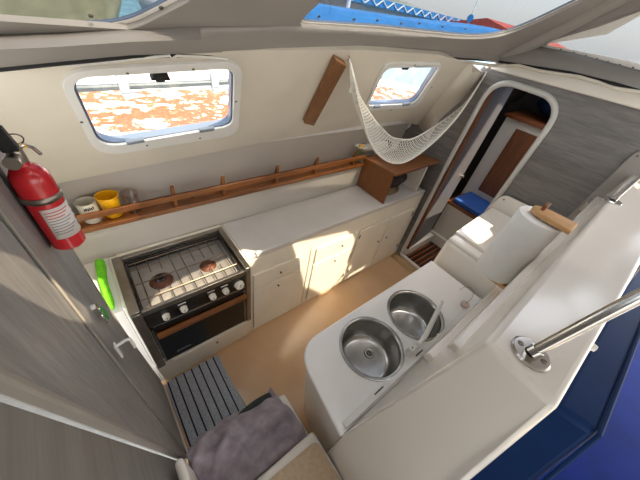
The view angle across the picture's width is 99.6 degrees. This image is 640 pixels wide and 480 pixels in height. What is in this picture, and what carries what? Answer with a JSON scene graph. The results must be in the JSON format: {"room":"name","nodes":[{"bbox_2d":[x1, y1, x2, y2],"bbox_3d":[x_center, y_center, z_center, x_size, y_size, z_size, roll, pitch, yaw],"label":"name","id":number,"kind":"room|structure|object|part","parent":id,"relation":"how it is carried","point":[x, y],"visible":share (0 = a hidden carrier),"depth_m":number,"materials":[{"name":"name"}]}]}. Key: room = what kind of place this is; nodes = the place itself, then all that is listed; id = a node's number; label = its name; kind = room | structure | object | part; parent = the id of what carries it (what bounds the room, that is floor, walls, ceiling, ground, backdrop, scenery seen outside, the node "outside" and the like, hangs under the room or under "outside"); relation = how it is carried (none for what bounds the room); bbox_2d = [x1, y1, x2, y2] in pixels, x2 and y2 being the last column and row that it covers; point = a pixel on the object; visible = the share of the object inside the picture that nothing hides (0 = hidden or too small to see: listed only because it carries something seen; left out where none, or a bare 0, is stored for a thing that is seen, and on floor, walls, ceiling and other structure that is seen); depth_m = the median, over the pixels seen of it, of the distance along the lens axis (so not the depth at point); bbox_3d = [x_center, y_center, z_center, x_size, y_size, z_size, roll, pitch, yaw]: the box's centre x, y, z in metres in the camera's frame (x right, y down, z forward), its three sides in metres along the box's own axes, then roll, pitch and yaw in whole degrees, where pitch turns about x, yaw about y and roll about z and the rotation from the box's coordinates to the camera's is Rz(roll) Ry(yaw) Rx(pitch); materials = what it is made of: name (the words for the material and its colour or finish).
{"room":"ship interior","nodes":[
{"label":"ship interior","id":0,"kind":"room"},
{"bbox_2d":[0,151,185,479],"bbox_3d":[-0.436,0.756,0.758,0.043,2.050,1.610,-22,52,-33],"label":"wall","id":1,"kind":"structure","parent":0,"point":[33,446],"depth_m":0.51,"materials":[{"name":"grey laminate"}]},
{"bbox_2d":[0,125,85,249],"bbox_3d":[-0.556,-0.096,0.535,0.066,0.276,0.074,-22,52,-33],"label":"fire extinguisher","id":2,"kind":"object","parent":1,"relation":"attached to","point":[35,189],"visible":1,"depth_m":0.52,"materials":[{"name":"red paint"}]},
{"bbox_3d":[-0.532,-0.170,0.451,0.027,0.047,0.033,-22,52,-33],"label":"handle","id":3,"kind":"part","parent":2,"relation":"part of","materials":[{"name":"black rubber"}]},
{"bbox_3d":[-0.534,-0.165,0.496,0.007,0.030,0.035,18,42,6],"label":"lever","id":4,"kind":"part","parent":2,"relation":"part of","materials":[{"name":"metal"}]},
{"bbox_2d":[0,366,184,459],"bbox_3d":[-0.490,0.564,0.756,0.018,1.743,0.264,-22,52,-33],"label":"door frame","id":5,"kind":"structure","parent":1,"relation":"attached to","point":[13,386],"depth_m":0.37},
{"bbox_2d":[0,207,186,453],"bbox_3d":[-0.626,0.530,0.940,0.006,1.980,0.010,-22,52,-33],"label":"trim","id":6,"kind":"structure","parent":1,"relation":"attached to","point":[3,215],"depth_m":0.57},
{"bbox_2d":[0,220,187,460],"bbox_3d":[-0.538,0.636,0.844,0.030,1.980,0.298,-22,52,-33],"label":"door","id":7,"kind":"structure","parent":1,"relation":"in","point":[43,341],"depth_m":0.45,"materials":[{"name":"grey laminate"}]},
{"bbox_2d":[90,304,108,322],"bbox_3d":[-0.636,0.210,0.783,0.016,0.109,0.063,-22,52,-33],"label":"bunch","id":8,"kind":"object","parent":1,"relation":"hanging from","point":[100,309],"visible":1,"depth_m":0.77,"materials":[{"name":"metal"}]},
{"bbox_2d":[71,249,160,380],"bbox_3d":[-0.857,0.287,1.094,0.048,1.900,0.175,-22,52,-33],"label":"trim","id":9,"kind":"structure","parent":1,"relation":"attached to","point":[73,251],"depth_m":0.96,"materials":[{"name":"white plastic"}]},
{"bbox_2d":[84,258,162,381],"bbox_3d":[-1.175,0.551,1.601,0.172,0.842,0.387,-22,52,-33],"label":"countertop","id":10,"kind":"structure","parent":1,"relation":"attached to","point":[118,311],"depth_m":1.38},
{"bbox_2d":[95,259,114,309],"bbox_3d":[-1.053,0.211,1.320,0.044,0.050,0.362,-21,51,-32],"label":"cleaning cloth","id":11,"kind":"object","parent":10,"relation":"on","point":[101,269],"visible":0.91,"depth_m":1.30,"materials":[{"name":"green fabric"}]},
{"bbox_2d":[113,338,135,357],"bbox_3d":[-0.582,0.318,0.809,0.018,0.071,0.046,39,48,27],"label":"hook","id":12,"kind":"object","parent":1,"relation":"attached to","point":[116,346],"visible":1,"depth_m":0.80,"materials":[{"name":"white plastic"}]},
{"bbox_3d":[-0.595,0.325,0.797,0.005,0.070,0.018,-22,52,-33],"label":"plate","id":13,"kind":"part","parent":12,"relation":"part of","materials":[{"name":"white plastic"}]},
{"bbox_3d":[-0.583,0.319,0.815,0.011,0.063,0.042,35,46,24],"label":"hook arm","id":14,"kind":"part","parent":12,"relation":"part of","materials":[{"name":"white plastic"}]},
{"bbox_2d":[163,384,187,451],"bbox_3d":[-0.876,1.152,1.671,0.010,0.022,0.580,-22,52,-33],"label":"baseboard","id":15,"kind":"structure","parent":1,"relation":"attached to","point":[164,386],"depth_m":1.69,"materials":[{"name":"wood"}]},
{"bbox_2d":[57,123,408,264],"bbox_3d":[-0.424,-0.339,2.003,3.120,0.920,0.188,-22,52,-33],"label":"wall","id":16,"kind":"structure","parent":0,"point":[152,181],"depth_m":1.69,"materials":[{"name":"beige paint"}]},
{"bbox_2d":[75,150,366,233],"bbox_3d":[-0.459,-0.417,1.782,2.075,0.155,0.152,-22,52,-33],"label":"shelf","id":17,"kind":"object","parent":16,"relation":"attached to","point":[140,210],"visible":0.85,"depth_m":1.61,"materials":[{"name":"brown wood"}]},
{"bbox_2d":[74,196,102,223],"bbox_3d":[-1.122,-0.141,1.317,0.084,0.113,0.084,-22,52,-33],"label":"mug","id":18,"kind":"object","parent":17,"relation":"on","point":[88,204],"visible":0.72,"depth_m":1.30,"materials":[{"name":"beige ceramic"}]},
{"bbox_2d":[94,190,121,218],"bbox_3d":[-1.055,-0.175,1.363,0.099,0.123,0.099,-22,52,-33],"label":"cup","id":19,"kind":"object","parent":17,"relation":"on","point":[107,199],"visible":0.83,"depth_m":1.34,"materials":[{"name":"yellow plastic"}]},
{"bbox_2d":[355,143,366,161],"bbox_3d":[0.335,-0.737,2.299,0.107,0.161,0.110,-22,52,-33],"label":"flower","id":20,"kind":"object","parent":17,"relation":"on","point":[360,146],"visible":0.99,"depth_m":2.25,"materials":[{"name":"plant"}]},
{"bbox_2d":[361,140,390,151],"bbox_3d":[0.506,-0.841,2.416,0.336,0.078,0.076,-19,50,-31],"label":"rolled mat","id":21,"kind":"object","parent":17,"relation":"on","point":[369,148],"visible":0.45,"depth_m":2.36,"materials":[{"name":"beige fabric"}]},
{"bbox_2d":[0,46,480,183],"bbox_3d":[0.006,-0.743,1.575,3.301,0.756,0.547,-22,52,-33],"label":"wall","id":22,"kind":"structure","parent":0,"point":[279,85],"depth_m":1.18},
{"bbox_2d":[65,54,227,66],"bbox_3d":[-0.492,-0.537,0.815,0.440,0.050,0.019,-19,50,-30],"label":"cable","id":23,"kind":"object","parent":22,"relation":"attached to","point":[167,55],"visible":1,"depth_m":0.80,"materials":[{"name":"white plastic"}]},
{"bbox_2d":[62,60,241,153],"bbox_3d":[-0.567,-0.498,1.046,0.598,0.414,0.299,-22,52,-33],"label":"window","id":24,"kind":"structure","parent":22,"relation":"in","point":[228,125],"depth_m":1.04,"materials":[{"name":"white plastic"}]},
{"bbox_2d":[303,54,345,125],"bbox_3d":[0.009,-0.725,1.364,0.083,0.401,0.331,-8,45,-21],"label":"batten","id":25,"kind":"object","parent":22,"relation":"attached to","point":[336,66],"visible":1,"depth_m":1.29,"materials":[{"name":"brown wood"}]},
{"bbox_2d":[365,62,440,110],"bbox_3d":[0.532,-0.945,1.695,0.735,0.342,0.242,-22,52,-33],"label":"window","id":26,"kind":"structure","parent":22,"relation":"in","point":[382,104],"depth_m":1.74,"materials":[{"name":"white plastic"}]},
{"bbox_2d":[347,55,487,163],"bbox_3d":[0.641,-0.797,1.739,1.457,0.598,0.138,-22,52,-33],"label":"hammock","id":27,"kind":"object","parent":22,"relation":"hanging from","point":[353,89],"visible":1,"depth_m":1.80,"materials":[{"name":"white fabric"}]},
{"bbox_3d":[0.631,-0.854,1.746,1.392,0.458,0.048,-22,52,-33],"label":"edge cord","id":28,"kind":"part","parent":27,"relation":"part of","materials":[{"name":"white fabric"}]},
{"bbox_2d":[406,86,513,248],"bbox_3d":[1.355,-0.624,2.727,0.548,1.725,0.062,-28,55,-37],"label":"door","id":29,"kind":"structure","parent":22,"relation":"in","point":[494,102],"depth_m":2.54,"materials":[{"name":"grey laminate"}]},
{"bbox_2d":[161,256,410,463],"bbox_3d":[0.251,1.003,2.174,2.490,0.060,1.360,-22,52,-33],"label":"floor","id":30,"kind":"structure","parent":0,"point":[271,355],"depth_m":2.18,"materials":[{"name":"brown wood"}]},
{"bbox_2d":[108,225,250,380],"bbox_3d":[-0.834,0.452,1.799,0.635,0.888,0.467,-22,52,-33],"label":"gas stove","id":31,"kind":"object","parent":30,"relation":"on","point":[186,298],"visible":1,"depth_m":1.55,"materials":[{"name":"paint"}]},
{"bbox_3d":[-0.859,0.214,1.463,0.116,0.020,0.116,-22,52,-33],"label":"burner","id":32,"kind":"part","parent":31,"relation":"part of","materials":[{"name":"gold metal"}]},
{"bbox_3d":[-0.781,0.393,1.377,0.036,0.036,0.028,-22,52,-33],"label":"knob","id":33,"kind":"part","parent":31,"relation":"part of","materials":[{"name":"white plastic"}]},
{"bbox_3d":[-0.714,0.365,1.424,0.036,0.036,0.028,-22,52,-33],"label":"knob","id":34,"kind":"part","parent":31,"relation":"part of","materials":[{"name":"white plastic"}]},
{"bbox_3d":[-0.644,0.269,1.431,0.526,0.034,0.018,-22,52,-33],"label":"rail","id":35,"kind":"part","parent":31,"relation":"part of","materials":[{"name":"metal"}]},
{"bbox_3d":[-0.662,0.319,1.485,0.526,0.111,0.032,-22,52,-33],"label":"control panel","id":36,"kind":"part","parent":31,"relation":"part of","materials":[{"name":"black metal"}]},
{"bbox_2d":[149,288,246,361],"bbox_3d":[-0.793,0.376,1.708,0.530,0.460,0.400,-22,52,-33],"label":"oven","id":37,"kind":"object","parent":31,"relation":"in","point":[191,324],"depth_m":1.57,"materials":[{"name":"black glass"}]},
{"bbox_3d":[-0.658,0.145,1.588,0.093,0.020,0.093,-22,52,-33],"label":"burner","id":38,"kind":"part","parent":31,"relation":"part of","materials":[{"name":"gold metal"}]},
{"bbox_3d":[-0.726,0.722,1.879,0.435,0.208,0.028,-22,52,-33],"label":"drawer","id":39,"kind":"part","parent":31,"relation":"part of","materials":[{"name":"paint"}]},
{"bbox_3d":[-0.596,0.318,1.506,0.038,0.038,0.028,-22,52,-33],"label":"knob","id":40,"kind":"part","parent":31,"relation":"part of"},
{"bbox_3d":[-0.537,0.294,1.546,0.038,0.038,0.028,-22,52,-33],"label":"knob","id":41,"kind":"part","parent":31,"relation":"part of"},
{"bbox_3d":[-0.473,0.268,1.591,0.059,0.058,0.030,-22,52,-33],"label":"knob","id":42,"kind":"part","parent":31,"relation":"part of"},
{"bbox_2d":[166,354,245,446],"bbox_3d":[-0.722,1.096,1.781,0.381,0.010,0.614,-22,52,-33],"label":"floor grate","id":43,"kind":"object","parent":30,"relation":"on","point":[204,395],"visible":0.73,"depth_m":1.81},
{"bbox_2d":[175,395,342,479],"bbox_3d":[-0.209,1.175,1.216,0.522,0.797,0.670,-22,52,-33],"label":"step","id":44,"kind":"structure","parent":30,"relation":"on","point":[308,460],"depth_m":1.17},
{"bbox_2d":[187,387,306,479],"bbox_3d":[-0.364,1.000,1.343,0.493,0.313,0.348,-22,52,-33],"label":"towel","id":45,"kind":"object","parent":44,"relation":"on","point":[243,446],"visible":0.97,"depth_m":1.25,"materials":[{"name":"grey fabric"}]},
{"bbox_2d":[239,393,271,413],"bbox_3d":[-0.343,0.876,1.425,0.194,0.050,0.052,-22,52,-33],"label":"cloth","id":46,"kind":"object","parent":44,"relation":"on","point":[256,402],"visible":0.62,"depth_m":1.42,"materials":[{"name":"black fabric"}]},
{"bbox_2d":[248,193,423,331],"bbox_3d":[0.122,0.047,2.518,1.885,0.841,0.390,-22,52,-33],"label":"base cabinet","id":47,"kind":"object","parent":30,"relation":"on","point":[283,279],"visible":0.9,"depth_m":2.25,"materials":[{"name":"paint"}]},
{"bbox_3d":[-0.350,0.466,2.129,0.387,0.487,0.020,-22,52,-33],"label":"door","id":48,"kind":"part","parent":47,"relation":"part of","materials":[{"name":"paint"}]},
{"bbox_3d":[-0.297,0.224,1.912,0.387,0.147,0.020,-22,52,-33],"label":"drawer","id":49,"kind":"part","parent":47,"relation":"part of","materials":[{"name":"paint"}]},
{"bbox_2d":[222,183,424,260],"bbox_3d":[0.188,-0.287,2.228,1.885,0.051,0.374,-22,52,-33],"label":"countertop","id":50,"kind":"structure","parent":47,"relation":"on","point":[258,235],"depth_m":1.99,"materials":[{"name":"white laminate"}]},
{"bbox_2d":[387,186,398,194],"bbox_3d":[0.606,-0.481,2.515,0.300,0.024,0.225,-22,52,-33],"label":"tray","id":51,"kind":"object","parent":50,"relation":"on","point":[394,190],"visible":0.3,"depth_m":2.51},
{"bbox_2d":[357,148,439,203],"bbox_3d":[0.708,-0.610,2.468,0.622,0.308,0.363,-22,52,-33],"label":"shelf","id":52,"kind":"object","parent":50,"relation":"on","point":[376,176],"visible":0.87,"depth_m":2.33,"materials":[{"name":"brown wood"}]},
{"bbox_3d":[0.467,-0.516,2.323,0.018,0.285,0.330,-22,52,-33],"label":"panel","id":53,"kind":"part","parent":52,"relation":"part of","materials":[{"name":"brown wood"}]},
{"bbox_2d":[390,174,406,187],"bbox_3d":[0.672,-0.567,2.478,0.343,0.150,0.186,-22,52,-33],"label":"bag","id":54,"kind":"object","parent":52,"relation":"in","point":[398,180],"visible":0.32,"depth_m":2.40,"materials":[{"name":"black fabric"}]},
{"bbox_3d":[0.840,-0.654,2.586,0.020,0.260,0.330,-22,52,-33],"label":"panel","id":55,"kind":"part","parent":52,"relation":"part of","materials":[{"name":"white wood"}]},
{"bbox_3d":[0.076,0.301,2.432,0.432,0.467,0.020,-22,52,-33],"label":"door","id":56,"kind":"part","parent":47,"relation":"part of","materials":[{"name":"paint"}]},
{"bbox_3d":[0.129,0.058,2.215,0.432,0.167,0.020,-22,52,-33],"label":"drawer","id":57,"kind":"part","parent":47,"relation":"part of","materials":[{"name":"paint"}]},
{"bbox_3d":[0.443,0.094,2.619,0.387,0.642,0.020,-22,52,-33],"label":"door","id":58,"kind":"part","parent":47,"relation":"part of","materials":[{"name":"paint"}]},
{"bbox_3d":[0.750,-0.031,2.833,0.387,0.642,0.020,-22,52,-33],"label":"door","id":59,"kind":"part","parent":47,"relation":"part of","materials":[{"name":"paint"}]},
{"bbox_2d":[304,261,481,452],"bbox_3d":[0.361,0.763,1.735,1.192,0.901,0.397,-22,52,-33],"label":"counter","id":60,"kind":"object","parent":30,"relation":"on","point":[351,364],"visible":0.96,"depth_m":1.42,"materials":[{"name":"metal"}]},
{"bbox_2d":[339,316,404,381],"bbox_3d":[0.242,0.575,1.376,0.328,0.156,0.328,-22,52,-33],"label":"basin","id":61,"kind":"object","parent":60,"relation":"in","point":[371,349],"depth_m":1.42,"materials":[{"name":"silver metal"}]},
{"bbox_3d":[0.538,0.540,1.360,1.140,0.022,0.027,-22,52,-33],"label":"splash rail","id":62,"kind":"part","parent":60,"relation":"part of","materials":[{"name":"white plastic"}]},
{"bbox_2d":[387,290,444,341],"bbox_3d":[0.523,0.468,1.565,0.328,0.156,0.328,-22,52,-33],"label":"basin","id":63,"kind":"object","parent":60,"relation":"in","point":[409,312],"depth_m":1.62,"materials":[{"name":"silver metal"}]},
{"bbox_2d":[404,300,443,356],"bbox_3d":[0.556,0.455,1.404,0.050,0.094,0.384,37,47,25],"label":"tap","id":64,"kind":"object","parent":60,"relation":"on","point":[408,352],"visible":1,"depth_m":1.33,"materials":[{"name":"white plastic"}]},
{"bbox_3d":[0.585,0.424,1.409,0.029,0.046,0.313,33,45,22],"label":"spout","id":65,"kind":"part","parent":64,"relation":"part of","materials":[{"name":"white plastic"}]},
{"bbox_2d":[460,287,473,307],"bbox_3d":[0.884,0.339,1.632,0.053,0.071,0.146,20,42,9],"label":"plug","id":66,"kind":"object","parent":60,"relation":"on","point":[464,304],"visible":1,"depth_m":1.60,"materials":[{"name":"plastic"}]},
{"bbox_2d":[433,196,527,298],"bbox_3d":[1.153,0.314,2.193,0.814,1.212,0.448,-22,52,-33],"label":"icebox","id":67,"kind":"object","parent":30,"relation":"on","point":[459,256],"visible":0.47,"depth_m":1.82,"materials":[{"name":"white plastic"}]},
{"bbox_3d":[1.280,-0.032,1.922,0.624,0.032,0.428,-22,52,-33],"label":"lid","id":68,"kind":"part","parent":67,"relation":"part of","materials":[{"name":"white plastic"}]},
{"bbox_2d":[0,0,608,55],"bbox_3d":[-0.024,-0.710,0.689,3.755,0.536,0.638,-22,52,-33],"label":"wall","id":69,"kind":"structure","parent":0,"point":[181,13],"depth_m":0.82,"materials":[{"name":"beige plastic"}]},
{"bbox_2d":[0,0,176,23],"bbox_3d":[-0.743,-0.460,0.338,1.369,0.406,0.482,-22,52,-33],"label":"window","id":70,"kind":"structure","parent":69,"relation":"in","point":[113,11],"depth_m":0.67,"materials":[{"name":"glass"}]},
{"bbox_2d":[0,25,639,88],"bbox_3d":[0.483,-0.636,1.025,2.622,0.261,1.010,-22,52,-33],"label":"ceiling","id":71,"kind":"structure","parent":69,"relation":"attached to","point":[30,48],"depth_m":0.84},
{"bbox_2d":[0,54,639,89],"bbox_3d":[0.466,-0.573,1.015,2.546,0.179,0.921,-22,52,-33],"label":"trim","id":72,"kind":"structure","parent":69,"relation":"attached to","point":[43,65],"depth_m":0.76,"materials":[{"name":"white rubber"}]},
{"bbox_2d":[301,0,577,35],"bbox_3d":[0.656,-1.035,1.127,1.662,0.415,0.352,-14,47,-26],"label":"window","id":73,"kind":"structure","parent":69,"relation":"in","point":[445,17],"depth_m":1.15,"materials":[{"name":"glass"}]},
{"bbox_2d":[406,204,446,267],"bbox_3d":[1.766,0.036,3.622,1.750,0.058,2.000,-22,52,-33],"label":"floor","id":74,"kind":"structure","parent":0,"point":[428,252],"depth_m":3.31,"materials":[{"name":"brown wood"}]},
{"bbox_2d":[433,193,476,239],"bbox_3d":[1.819,-0.111,3.308,0.395,0.585,0.685,-22,52,-33],"label":"bench","id":75,"kind":"object","parent":74,"relation":"on","point":[453,217],"visible":0.24,"depth_m":3.25,"materials":[{"name":"white wood"}]},
{"bbox_2d":[453,191,489,216],"bbox_3d":[1.886,-0.342,3.091,0.380,0.058,0.615,-22,52,-33],"label":"seat cushion","id":76,"kind":"object","parent":75,"relation":"on","point":[471,202],"visible":0.56,"depth_m":3.11,"materials":[{"name":"blue fabric"}]},
{"bbox_2d":[461,109,548,202],"bbox_3d":[2.338,-0.535,3.186,0.570,1.535,1.040,-22,52,-33],"label":"wardrobe","id":77,"kind":"object","parent":74,"relation":"on","point":[520,129],"visible":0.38,"depth_m":2.94,"materials":[{"name":"brown wood"}]},
{"bbox_3d":[2.108,-0.743,2.910,0.015,0.730,0.460,-22,52,-33],"label":"door","id":78,"kind":"part","parent":77,"relation":"part of","materials":[{"name":"brown wood"}]},
{"bbox_3d":[2.458,-1.086,2.691,0.570,0.035,1.040,-22,52,-33],"label":"rail","id":79,"kind":"part","parent":77,"relation":"part of","materials":[{"name":"brown wood"}]},
{"bbox_2d":[537,98,550,118],"bbox_3d":[2.494,-1.198,2.584,0.480,0.275,0.800,-22,52,-33],"label":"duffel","id":80,"kind":"object","parent":77,"relation":"on","point":[543,105],"visible":0.08,"depth_m":2.66,"materials":[{"name":"blue fabric"}]},
{"bbox_2d":[410,66,544,207],"bbox_3d":[2.040,-0.578,2.907,1.790,1.990,1.740,-22,52,-33],"label":"wall","id":81,"kind":"structure","parent":0,"point":[517,100],"depth_m":3.50,"materials":[{"name":"black"}]},
{"bbox_2d":[404,232,433,254],"bbox_3d":[1.207,0.042,3.349,0.560,0.112,0.075,-22,52,-33],"label":"trim","id":82,"kind":"structure","parent":81,"relation":"attached to","point":[429,236],"depth_m":3.33,"materials":[{"name":"white plastic"}]},
{"bbox_2d":[430,230,446,248],"bbox_3d":[1.647,0.135,3.338,0.045,0.132,0.730,-22,52,-33],"label":"trim","id":83,"kind":"structure","parent":81,"relation":"attached to","point":[437,239],"depth_m":3.43,"materials":[{"name":"white plastic"}]},
{"bbox_2d":[327,175,639,479],"bbox_3d":[0.973,0.590,1.512,2.059,1.612,0.389,-22,52,-33],"label":"wall","id":84,"kind":"structure","parent":0,"point":[453,414],"depth_m":0.70,"materials":[{"name":"white plastic"}]},
{"bbox_2d":[423,286,502,361],"bbox_3d":[1.050,0.177,1.454,1.660,0.040,0.034,-22,52,-33],"label":"trim","id":85,"kind":"structure","parent":84,"relation":"attached to","point":[445,340],"depth_m":1.11,"materials":[{"name":"white plastic"}]},
{"bbox_2d":[448,196,601,351],"bbox_3d":[1.065,0.020,1.231,1.780,0.030,0.032,-22,52,-33],"label":"trim","id":86,"kind":"structure","parent":84,"relation":"attached to","point":[509,289],"depth_m":0.95,"materials":[{"name":"white plastic"}]},
{"bbox_2d":[491,202,577,288],"bbox_3d":[0.857,0.035,1.142,0.090,0.394,0.158,-22,52,-33],"label":"paper towel holder","id":87,"kind":"object","parent":84,"relation":"attached to","point":[552,218],"visible":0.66,"depth_m":1.02,"materials":[{"name":"brown wood"}]},
{"bbox_3d":[0.824,0.169,1.267,0.090,0.022,0.150,-22,52,-33],"label":"arm","id":88,"kind":"part","parent":87,"relation":"part of","materials":[{"name":"brown wood"}]},
{"bbox_2d":[477,206,560,283],"bbox_3d":[0.840,0.028,1.163,0.162,0.317,0.162,-22,52,-33],"label":"paper towel roll","id":89,"kind":"object","parent":87,"relation":"on","point":[524,236],"visible":0.8,"depth_m":1.10,"materials":[{"name":"white paper"}]},
{"bbox_3d":[0.885,-0.084,1.032,0.090,0.022,0.150,-22,52,-33],"label":"arm","id":90,"kind":"part","parent":87,"relation":"part of","materials":[{"name":"brown wood"}]},
{"bbox_2d":[511,287,639,371],"bbox_3d":[0.624,-0.057,0.327,0.343,0.790,0.075,0,43,-14],"label":"handrail","id":91,"kind":"object","parent":84,"relation":"on","point":[533,355],"visible":1,"depth_m":0.51,"materials":[{"name":"metal"}]},
{"bbox_2d":[526,343,543,358],"bbox_3d":[0.435,0.225,0.548,0.030,0.024,0.029,-22,52,-33],"label":"socket","id":92,"kind":"object","parent":91,"relation":"attached to","point":[533,350],"depth_m":0.54,"materials":[{"name":"metal"}]},
{"bbox_2d":[579,199,591,210],"bbox_3d":[1.733,-0.227,1.762,0.037,0.097,0.030,-22,52,-33],"label":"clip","id":93,"kind":"object","parent":84,"relation":"attached to","point":[586,203],"visible":0.63,"depth_m":1.77,"materials":[{"name":"metal"}]},
{"bbox_3d":[1.743,-0.222,1.779,0.006,0.070,0.030,-22,52,-33],"label":"plate","id":94,"kind":"part","parent":93,"relation":"part of","materials":[{"name":"metal"}]},
{"bbox_2d":[591,266,639,351],"bbox_3d":[0.859,0.173,0.783,0.532,0.037,0.023,-21,51,-32],"label":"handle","id":95,"kind":"object","parent":84,"relation":"attached to","point":[594,347],"visible":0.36,"depth_m":0.65,"materials":[{"name":"white plastic"}]},
{"bbox_3d":[0.655,0.257,0.653,0.020,0.020,0.023,-22,52,-33],"label":"knob","id":96,"kind":"part","parent":95,"relation":"part of","materials":[{"name":"white plastic"}]},
{"bbox_3d":[0.862,0.169,0.783,0.524,0.031,0.011,-19,50,-31],"label":"cord","id":97,"kind":"part","parent":95,"relation":"part of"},
{"bbox_2d":[603,173,639,205],"bbox_3d":[1.577,-0.523,1.078,0.521,0.794,0.075,-17,49,-29],"label":"handrail","id":98,"kind":"object","parent":84,"relation":"on","point":[614,199],"visible":1,"depth_m":1.21,"materials":[{"name":"metal"}]},
{"bbox_2d":[610,196,618,200],"bbox_3d":[1.333,-0.186,1.225,0.030,0.028,0.028,-22,52,-33],"label":"socket","id":99,"kind":"object","parent":98,"relation":"attached to","point":[614,198],"depth_m":1.22,"materials":[{"name":"metal"}]},
{"bbox_2d":[396,0,639,264],"bbox_3d":[2.000,0.142,1.716,0.045,2.470,4.000,-22,52,-33],"label":"wall","id":100,"kind":"structure","parent":0,"point":[589,138],"depth_m":1.79,"materials":[{"name":"grey laminate"}]},
{"bbox_2d":[391,251,416,273],"bbox_3d":[1.043,0.359,3.069,0.120,0.080,0.610,-22,52,-33],"label":"trim","id":101,"kind":"structure","parent":100,"relation":"attached to","point":[396,256],"depth_m":3.10,"materials":[{"name":"brown wood"}]},
{"bbox_2d":[418,64,482,139],"bbox_3d":[1.043,-1.058,2.158,0.251,0.659,0.557,11,41,-1],"label":"trim","id":102,"kind":"structure","parent":100,"relation":"attached to","point":[464,82],"depth_m":2.12,"materials":[{"name":"beige plastic"}]},
{"bbox_2d":[400,80,558,269],"bbox_3d":[1.258,-0.357,2.447,0.036,1.880,0.547,-22,52,-33],"label":"trim","id":103,"kind":"structure","parent":100,"relation":"attached to","point":[548,97],"depth_m":2.03,"materials":[{"name":"white plastic"}]},
{"bbox_2d":[458,59,639,109],"bbox_3d":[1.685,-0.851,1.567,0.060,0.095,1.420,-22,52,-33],"label":"trim","id":104,"kind":"structure","parent":100,"relation":"attached to","point":[576,85],"depth_m":1.64,"materials":[{"name":"beige plastic"}]},
{"bbox_2d":[496,0,631,64],"bbox_3d":[1.458,-1.290,1.625,0.113,0.543,0.595,-22,52,-33],"label":"trim","id":105,"kind":"structure","parent":100,"relation":"attached to","point":[610,5],"depth_m":1.58,"materials":[{"name":"beige plastic"}]},
{"bbox_2d":[542,12,639,69],"bbox_3d":[1.645,-1.167,1.515,0.018,0.301,0.721,-22,52,-33],"label":"window","id":106,"kind":"structure","parent":100,"relation":"in","point":[618,41],"depth_m":1.53,"materials":[{"name":"glass"}]},
{"bbox_2d":[567,151,639,219],"bbox_3d":[1.799,-0.211,1.731,0.026,0.704,0.203,-22,52,-33],"label":"trim","id":107,"kind":"structure","parent":100,"relation":"attached to","point":[631,166],"depth_m":1.63,"materials":[{"name":"white plastic"}]},
{"bbox_3d":[0.944,1.780,0.462,4.050,0.040,2.200,-22,52,-33],"label":"floor","id":108,"kind":"structure","parent":0,"visible":0},
{"bbox_2d":[470,265,639,479],"bbox_3d":[1.222,0.803,1.017,2.300,0.750,0.857,-22,52,-33],"label":"settee","id":109,"kind":"object","parent":108,"relation":"on","point":[583,414],"visible":0.33,"depth_m":0.77,"materials":[{"name":"blue fabric"}]},
{"bbox_2d":[537,341,639,479],"bbox_3d":[1.259,1.032,1.144,2.250,0.141,0.630,-22,52,-33],"label":"cushion","id":110,"kind":"object","parent":109,"relation":"on","point":[616,456],"visible":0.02,"depth_m":1.18,"materials":[{"name":"blue fabric"}]},
{"label":"outside","id":111,"kind":"structure","parent":0,"visible":0},
{"bbox_2d":[475,61,492,68],"bbox_3d":[-72.245,-97.200,93.690,350.000,0.190,297.900,-22,52,-33],"label":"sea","id":112,"kind":"structure","parent":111,"point":[477,66],"depth_m":20.99,"materials":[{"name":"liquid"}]},
{"bbox_2d":[76,69,418,133],"bbox_3d":[-0.790,-1.901,4.079,8.780,0.960,2.900,-22,52,-33],"label":"window view","id":113,"kind":"object","parent":112,"relation":"on","point":[109,112],"visible":0.09,"depth_m":3.00,"materials":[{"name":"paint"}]},
{"bbox_2d":[381,60,471,86],"bbox_3d":[2.039,-8.376,6.033,11.732,8.800,2.471,-22,52,-33],"label":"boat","id":114,"kind":"object","parent":112,"relation":"on","point":[412,76],"visible":0.06,"depth_m":8.45,"materials":[{"name":"white"}]},
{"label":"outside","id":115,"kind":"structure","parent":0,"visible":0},
{"bbox_2d":[106,121,410,141],"bbox_3d":[-0.390,-0.324,2.130,3.900,1.142,0.295,-22,52,-33],"label":"ledge","id":116,"kind":"object","parent":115,"point":[395,122],"depth_m":1.97,"materials":[{"name":"beige plastic"}]},
{"bbox_2d":[76,72,227,99],"bbox_3d":[-0.913,-0.680,1.242,1.549,0.391,0.040,-22,52,-33],"label":"guard rail","id":117,"kind":"object","parent":116,"relation":"on","point":[122,85],"visible":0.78,"depth_m":1.27,"materials":[{"name":"silver metal"}]}
]}

